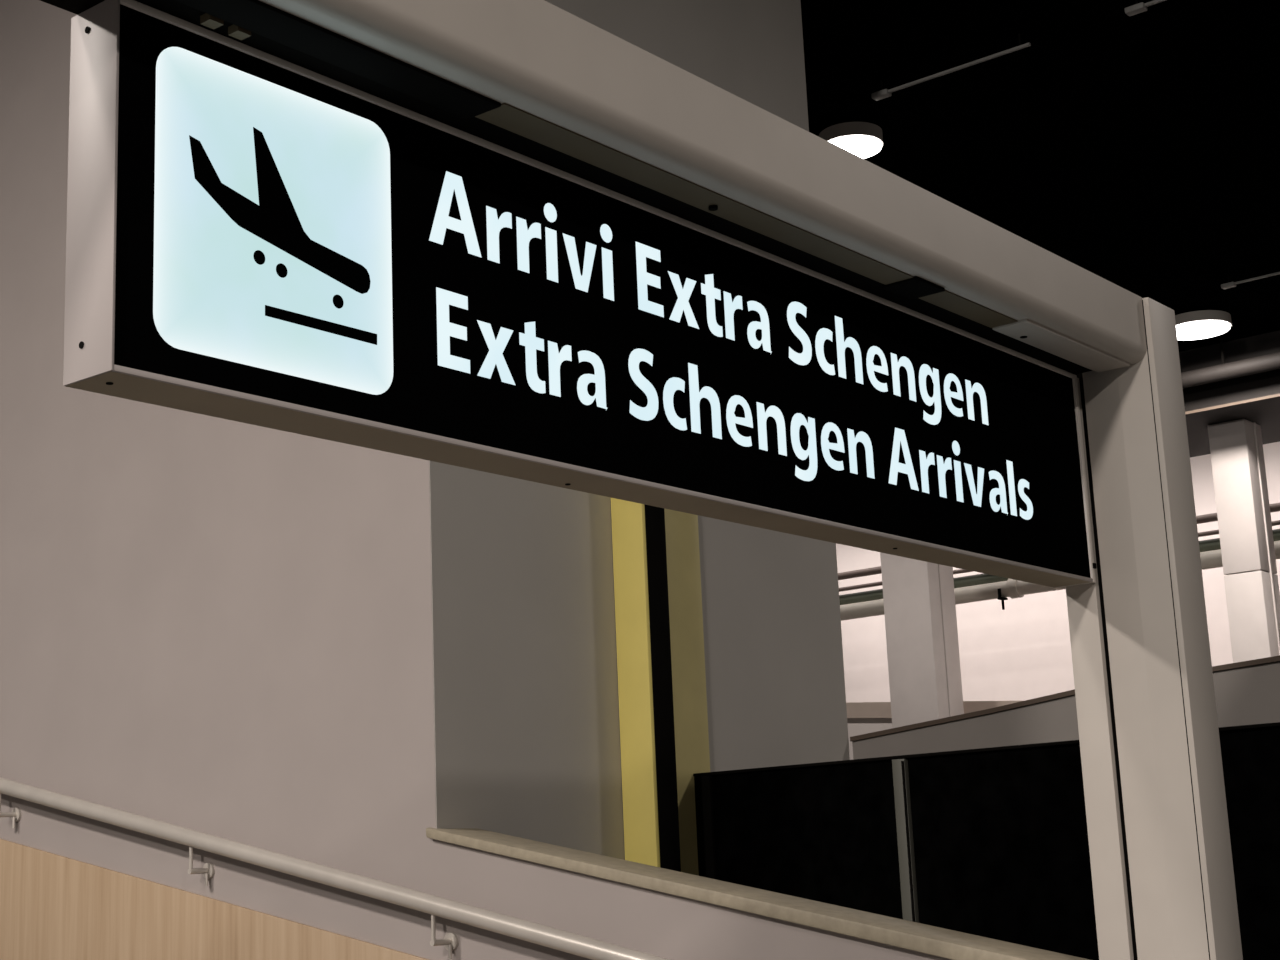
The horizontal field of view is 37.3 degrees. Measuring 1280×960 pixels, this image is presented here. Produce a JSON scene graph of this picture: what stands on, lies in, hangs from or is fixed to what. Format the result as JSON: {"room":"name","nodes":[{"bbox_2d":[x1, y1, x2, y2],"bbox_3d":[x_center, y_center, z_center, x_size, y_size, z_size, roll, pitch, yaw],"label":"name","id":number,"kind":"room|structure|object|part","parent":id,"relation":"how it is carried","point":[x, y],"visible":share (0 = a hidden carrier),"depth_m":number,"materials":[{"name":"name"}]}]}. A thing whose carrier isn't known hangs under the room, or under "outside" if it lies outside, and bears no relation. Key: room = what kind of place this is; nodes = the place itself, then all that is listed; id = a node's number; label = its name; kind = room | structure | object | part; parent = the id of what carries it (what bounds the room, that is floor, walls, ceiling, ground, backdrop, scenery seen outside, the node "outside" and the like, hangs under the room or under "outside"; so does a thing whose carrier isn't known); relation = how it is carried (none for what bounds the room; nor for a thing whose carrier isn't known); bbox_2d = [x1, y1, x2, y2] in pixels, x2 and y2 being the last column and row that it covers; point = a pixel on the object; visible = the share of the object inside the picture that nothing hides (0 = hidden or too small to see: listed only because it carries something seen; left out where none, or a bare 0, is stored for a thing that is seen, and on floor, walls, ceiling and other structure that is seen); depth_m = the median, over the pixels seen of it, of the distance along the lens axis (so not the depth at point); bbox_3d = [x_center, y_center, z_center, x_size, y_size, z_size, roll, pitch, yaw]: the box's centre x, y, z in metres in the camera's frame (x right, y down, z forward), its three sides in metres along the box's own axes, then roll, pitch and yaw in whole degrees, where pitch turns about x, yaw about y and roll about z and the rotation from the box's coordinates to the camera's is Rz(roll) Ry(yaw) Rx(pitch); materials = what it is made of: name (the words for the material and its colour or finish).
{"room":"airport terminal","nodes":[
{"label":"airport terminal","id":0,"kind":"room"},
{"bbox_2d":[0,0,950,959],"bbox_3d":[-1.979,0.451,6.841,7.670,5.450,0.150,-12,-15,37],"label":"wall","id":1,"kind":"structure","parent":0,"point":[220,627],"depth_m":6.25,"materials":[{"name":"paint"}]},
{"bbox_2d":[0,839,428,959],"bbox_3d":[-1.945,1.686,6.485,7.550,2.313,0.014,-12,-15,37],"label":"wood panel","id":2,"kind":"object","parent":1,"relation":"attached to","point":[53,906],"visible":1,"depth_m":6.33,"materials":[{"name":"brown wood"}]},
{"bbox_2d":[0,777,670,959],"bbox_3d":[-1.957,1.116,6.541,7.261,1.650,0.102,-12,-15,37],"label":"handrail","id":3,"kind":"object","parent":1,"relation":"attached to","point":[554,938],"visible":1,"depth_m":5.60,"materials":[{"name":"metal"}]},
{"bbox_3d":[-2.267,1.199,6.788,0.017,0.017,0.075,-12,-15,37],"label":"arm","id":4,"kind":"part","parent":3,"relation":"part of","materials":[{"name":"metal"}]},
{"bbox_3d":[-2.243,1.204,6.818,0.050,0.050,0.010,-12,-15,37],"label":"wall plate","id":5,"kind":"part","parent":3,"relation":"part of","materials":[{"name":"metal"}]},
{"bbox_3d":[-1.415,1.255,6.081,0.017,0.017,0.075,-12,-15,37],"label":"arm","id":6,"kind":"part","parent":3,"relation":"part of","materials":[{"name":"metal"}]},
{"bbox_3d":[-1.391,1.260,6.111,0.050,0.050,0.010,-12,-15,37],"label":"wall plate","id":7,"kind":"part","parent":3,"relation":"part of","materials":[{"name":"metal"}]},
{"bbox_3d":[-0.563,1.310,5.374,0.017,0.017,0.075,-12,-15,37],"label":"arm","id":8,"kind":"part","parent":3,"relation":"part of","materials":[{"name":"metal"}]},
{"bbox_3d":[-0.538,1.316,5.404,0.050,0.050,0.010,-12,-15,37],"label":"wall plate","id":9,"kind":"part","parent":3,"relation":"part of","materials":[{"name":"metal"}]},
{"bbox_2d":[426,828,1089,959],"bbox_3d":[0.249,1.080,4.906,2.062,0.463,0.199,-12,-15,37],"label":"ledge","id":10,"kind":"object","parent":1,"relation":"attached to","point":[914,936],"depth_m":4.79,"materials":[{"name":"stone"}]},
{"bbox_2d":[429,0,849,859],"bbox_3d":[0.004,0.315,6.607,0.183,5.450,2.241,-12,-15,37],"label":"wall","id":11,"kind":"structure","parent":0,"point":[527,724],"depth_m":6.18,"materials":[{"name":"paint"}]},
{"bbox_2d":[611,498,680,871],"bbox_3d":[0.030,0.945,6.206,0.133,4.050,0.128,-12,-15,37],"label":"pillar","id":12,"kind":"structure","parent":11,"relation":"in","point":[643,644],"depth_m":6.22,"materials":[{"name":"yellow paint"}]},
{"bbox_2d":[664,508,709,875],"bbox_3d":[0.134,0.986,6.421,0.021,4.050,0.340,-12,-15,37],"label":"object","id":13,"kind":"structure","parent":11,"relation":"attached to","point":[681,528],"depth_m":6.55,"materials":[{"name":"yellow paint"}]},
{"bbox_2d":[800,0,1279,351],"bbox_3d":[2.340,-2.296,8.148,19.500,0.100,21.200,-12,-15,37],"label":"ceiling","id":14,"kind":"structure","parent":0,"point":[1141,151],"depth_m":9.86,"materials":[{"name":"black paint"}]},
{"bbox_2d":[819,121,882,158],"bbox_3d":[1.096,-1.770,9.855,0.330,0.111,0.330,-12,-15,37],"label":"ceiling light","id":15,"kind":"object","parent":14,"relation":"attached to","point":[862,139],"visible":0.75,"depth_m":9.74,"materials":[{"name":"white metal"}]},
{"bbox_3d":[1.094,-1.811,9.864,0.240,0.027,0.240,-12,-15,37],"label":"ceiling plate","id":16,"kind":"part","parent":15,"relation":"part of","materials":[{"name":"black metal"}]},
{"bbox_2d":[828,135,881,158],"bbox_3d":[1.098,-1.723,9.845,0.312,0.016,0.312,-12,-15,37],"label":"diffuser","id":17,"kind":"object","parent":15,"relation":"attached to","point":[863,146],"depth_m":9.77,"materials":[{"name":"white plastic"}]},
{"bbox_2d":[871,33,1030,100],"bbox_3d":[1.474,-1.973,9.039,0.850,0.087,0.050,-12,-15,37],"label":"ceiling track","id":18,"kind":"object","parent":14,"relation":"attached to","point":[883,93],"visible":1,"depth_m":9.05,"materials":[{"name":"black metal"}]},
{"bbox_2d":[1125,0,1165,15],"bbox_3d":[2.561,-2.202,8.191,0.988,0.087,0.050,-12,-15,37],"label":"ceiling track","id":19,"kind":"object","parent":14,"relation":"attached to","point":[1141,7],"visible":1,"depth_m":8.43,"materials":[{"name":"black metal"}]},
{"bbox_2d":[1075,330,1279,457],"bbox_3d":[4.794,-0.670,14.807,14.300,0.493,1.565,-12,-15,37],"label":"soffit beam","id":20,"kind":"structure","parent":14,"relation":"attached to","point":[1255,398],"depth_m":14.24,"materials":[{"name":"paint"}]},
{"bbox_2d":[1175,310,1231,339],"bbox_3d":[3.968,-1.112,13.505,0.470,0.111,0.470,-12,-15,37],"label":"ceiling light","id":21,"kind":"object","parent":14,"relation":"attached to","point":[1194,325],"visible":0.83,"depth_m":13.35,"materials":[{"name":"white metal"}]},
{"bbox_2d":[1176,320,1229,339],"bbox_3d":[3.970,-1.065,13.495,0.444,0.016,0.444,-12,-15,37],"label":"diffuser","id":22,"kind":"object","parent":21,"relation":"attached to","point":[1186,329],"depth_m":13.43,"materials":[{"name":"white plastic"}]},
{"bbox_2d":[1181,335,1279,387],"bbox_3d":[4.106,-0.863,14.143,13.500,0.340,0.120,-12,-15,37],"label":"duct","id":23,"kind":"object","parent":14,"relation":"hanging from","point":[1224,371],"visible":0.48,"depth_m":13.90,"materials":[{"name":"metal"}]},
{"bbox_2d":[1221,272,1279,288],"bbox_3d":[4.352,-1.413,12.233,1.243,0.087,0.050,-12,-15,37],"label":"ceiling track","id":24,"kind":"object","parent":14,"relation":"attached to","point":[1229,284],"visible":1,"depth_m":12.52,"materials":[{"name":"black metal"}]},
{"bbox_2d":[836,442,1279,702],"bbox_3d":[8.153,1.826,15.307,18.500,5.450,0.200,-12,-15,37],"label":"wall","id":25,"kind":"structure","parent":0,"point":[1021,651],"depth_m":18.85,"materials":[{"name":"paint"}]},
{"bbox_2d":[838,503,1279,579],"bbox_3d":[4.352,0.431,16.580,10.500,0.090,0.090,-12,-15,37],"label":"pipe","id":26,"kind":"object","parent":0,"point":[1275,507],"visible":0.02,"depth_m":18.17,"materials":[{"name":"metal"}]},
{"bbox_2d":[840,541,1279,620],"bbox_3d":[4.336,0.781,16.465,10.500,0.190,0.190,-12,-15,37],"label":"pipe","id":27,"kind":"object","parent":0,"point":[1011,588],"visible":0.31,"depth_m":17.28,"materials":[{"name":"metal"}]},
{"bbox_2d":[997,588,1007,609],"bbox_3d":[3.291,1.084,17.211,0.050,0.190,0.105,-12,-15,37],"label":"hanger","id":28,"kind":"object","parent":27,"relation":"attached to","point":[1000,597],"visible":1,"depth_m":17.18,"materials":[{"name":"black metal"}]},
{"bbox_2d":[839,529,1279,604],"bbox_3d":[4.400,0.664,16.578,10.500,0.145,0.145,-12,-15,37],"label":"pipe","id":29,"kind":"object","parent":27,"relation":"attached to","point":[1211,544],"visible":0.02,"depth_m":17.56,"materials":[{"name":"metal"}]},
{"bbox_2d":[839,520,1279,591],"bbox_3d":[4.358,0.558,16.553,10.500,0.050,0.050,-12,-15,37],"label":"pipe","id":30,"kind":"object","parent":29,"relation":"on","point":[1274,523],"visible":0.02,"depth_m":17.64,"materials":[{"name":"metal"}]},
{"bbox_3d":[2.575,3.126,6.986,19.500,0.100,21.200,-12,-15,37],"label":"floor","id":31,"kind":"structure","parent":0,"visible":0},
{"bbox_2d":[40,0,1242,959],"bbox_3d":[-0.530,0.668,2.099,0.278,2.918,5.537,-12,-15,37],"label":"frame","id":32,"kind":"object","parent":31,"relation":"on","point":[537,80],"visible":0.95,"depth_m":3.77,"materials":[{"name":"paint"}]},
{"bbox_3d":[-0.635,-0.627,2.264,0.068,0.006,1.303,-12,-15,37],"label":"hanger plate","id":33,"kind":"part","parent":32,"relation":"part of","materials":[{"name":"black metal"}]},
{"bbox_2d":[63,0,1096,587],"bbox_3d":[0.155,-0.179,3.367,0.102,0.490,2.662,-12,-15,37],"label":"illuminated sign","id":34,"kind":"object","parent":32,"relation":"hanging from","point":[254,236],"visible":1,"depth_m":2.85,"materials":[{"name":"metal"}]},
{"bbox_3d":[-0.479,-0.337,2.526,0.001,0.403,0.407,-12,-15,37],"label":"pictogram panel","id":35,"kind":"part","parent":34,"relation":"part of","materials":[{"name":"white plastic"}]},
{"bbox_3d":[0.158,0.057,3.315,0.092,0.004,2.640,-12,-15,37],"label":"plate","id":36,"kind":"part","parent":34,"relation":"part of","materials":[{"name":"grey metal"}]},
{"bbox_3d":[0.140,-0.414,3.414,0.098,0.010,2.640,-12,-15,37],"label":"trim","id":37,"kind":"part","parent":34,"relation":"part of","materials":[{"name":"metal"}]},
{"bbox_3d":[0.196,0.047,3.285,0.006,0.008,2.640,-12,-15,37],"label":"trim","id":38,"kind":"part","parent":34,"relation":"part of","materials":[{"name":"metal"}]},
{"bbox_3d":[0.531,-0.373,3.682,0.078,0.008,0.110,-12,-15,37],"label":"hanger plate","id":39,"kind":"part","parent":32,"relation":"part of","materials":[{"name":"black metal"}]},
{"bbox_3d":[0.928,-0.291,4.147,0.080,0.007,0.502,-12,-15,37],"label":"underside plate","id":40,"kind":"part","parent":32,"relation":"part of","materials":[{"name":"paint"}]},
{"bbox_3d":[1.192,0.930,4.153,0.179,2.712,0.157,-12,-15,37],"label":"post","id":41,"kind":"part","parent":32,"relation":"part of","materials":[{"name":"metal"}]},
{"bbox_2d":[880,552,963,727],"bbox_3d":[2.482,2.486,16.073,0.470,4.962,0.440,-12,-15,37],"label":"column","id":42,"kind":"structure","parent":31,"relation":"on","point":[925,683],"depth_m":16.15,"materials":[{"name":"paint"}]},
{"bbox_2d":[846,701,1020,759],"bbox_3d":[4.212,3.072,15.276,9.000,3.337,0.350,-12,-15,37],"label":"ledge","id":43,"kind":"object","parent":31,"relation":"on","point":[862,717],"visible":0.02,"depth_m":16.99,"materials":[{"name":"paint"}]},
{"bbox_2d":[693,722,1279,959],"bbox_3d":[1.558,1.714,5.253,3.415,2.018,0.058,-12,-15,37],"label":"partition panel","id":44,"kind":"object","parent":31,"relation":"on","point":[992,842],"visible":0.65,"depth_m":5.81,"materials":[{"name":"black glass"}]},
{"bbox_3d":[0.549,1.757,6.066,0.753,1.660,0.018,-12,-15,37],"label":"infill panel","id":45,"kind":"part","parent":44,"relation":"part of","materials":[{"name":"black glass"}]},
{"bbox_3d":[1.517,0.733,5.463,3.412,0.010,0.058,-12,-15,37],"label":"rail","id":46,"kind":"part","parent":44,"relation":"part of","materials":[{"name":"black metal"}]},
{"bbox_3d":[1.185,1.623,5.570,0.778,1.660,0.018,-12,-15,37],"label":"infill panel","id":47,"kind":"part","parent":44,"relation":"part of","materials":[{"name":"black glass"}]},
{"bbox_3d":[1.831,1.487,5.066,0.778,1.660,0.018,-12,-15,37],"label":"infill panel","id":48,"kind":"part","parent":44,"relation":"part of","materials":[{"name":"black glass"}]},
{"bbox_2d":[850,656,1279,759],"bbox_3d":[1.976,1.749,6.311,2.762,2.357,0.165,-12,-15,37],"label":"parapet","id":49,"kind":"object","parent":31,"relation":"on","point":[1246,692],"visible":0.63,"depth_m":6.83,"materials":[{"name":"paint"}]},
{"bbox_2d":[1208,419,1279,662],"bbox_3d":[4.738,1.997,14.249,0.307,4.962,0.340,-12,-15,37],"label":"column","id":50,"kind":"structure","parent":31,"relation":"on","point":[1236,446],"depth_m":14.46,"materials":[{"name":"paint"}]}
]}

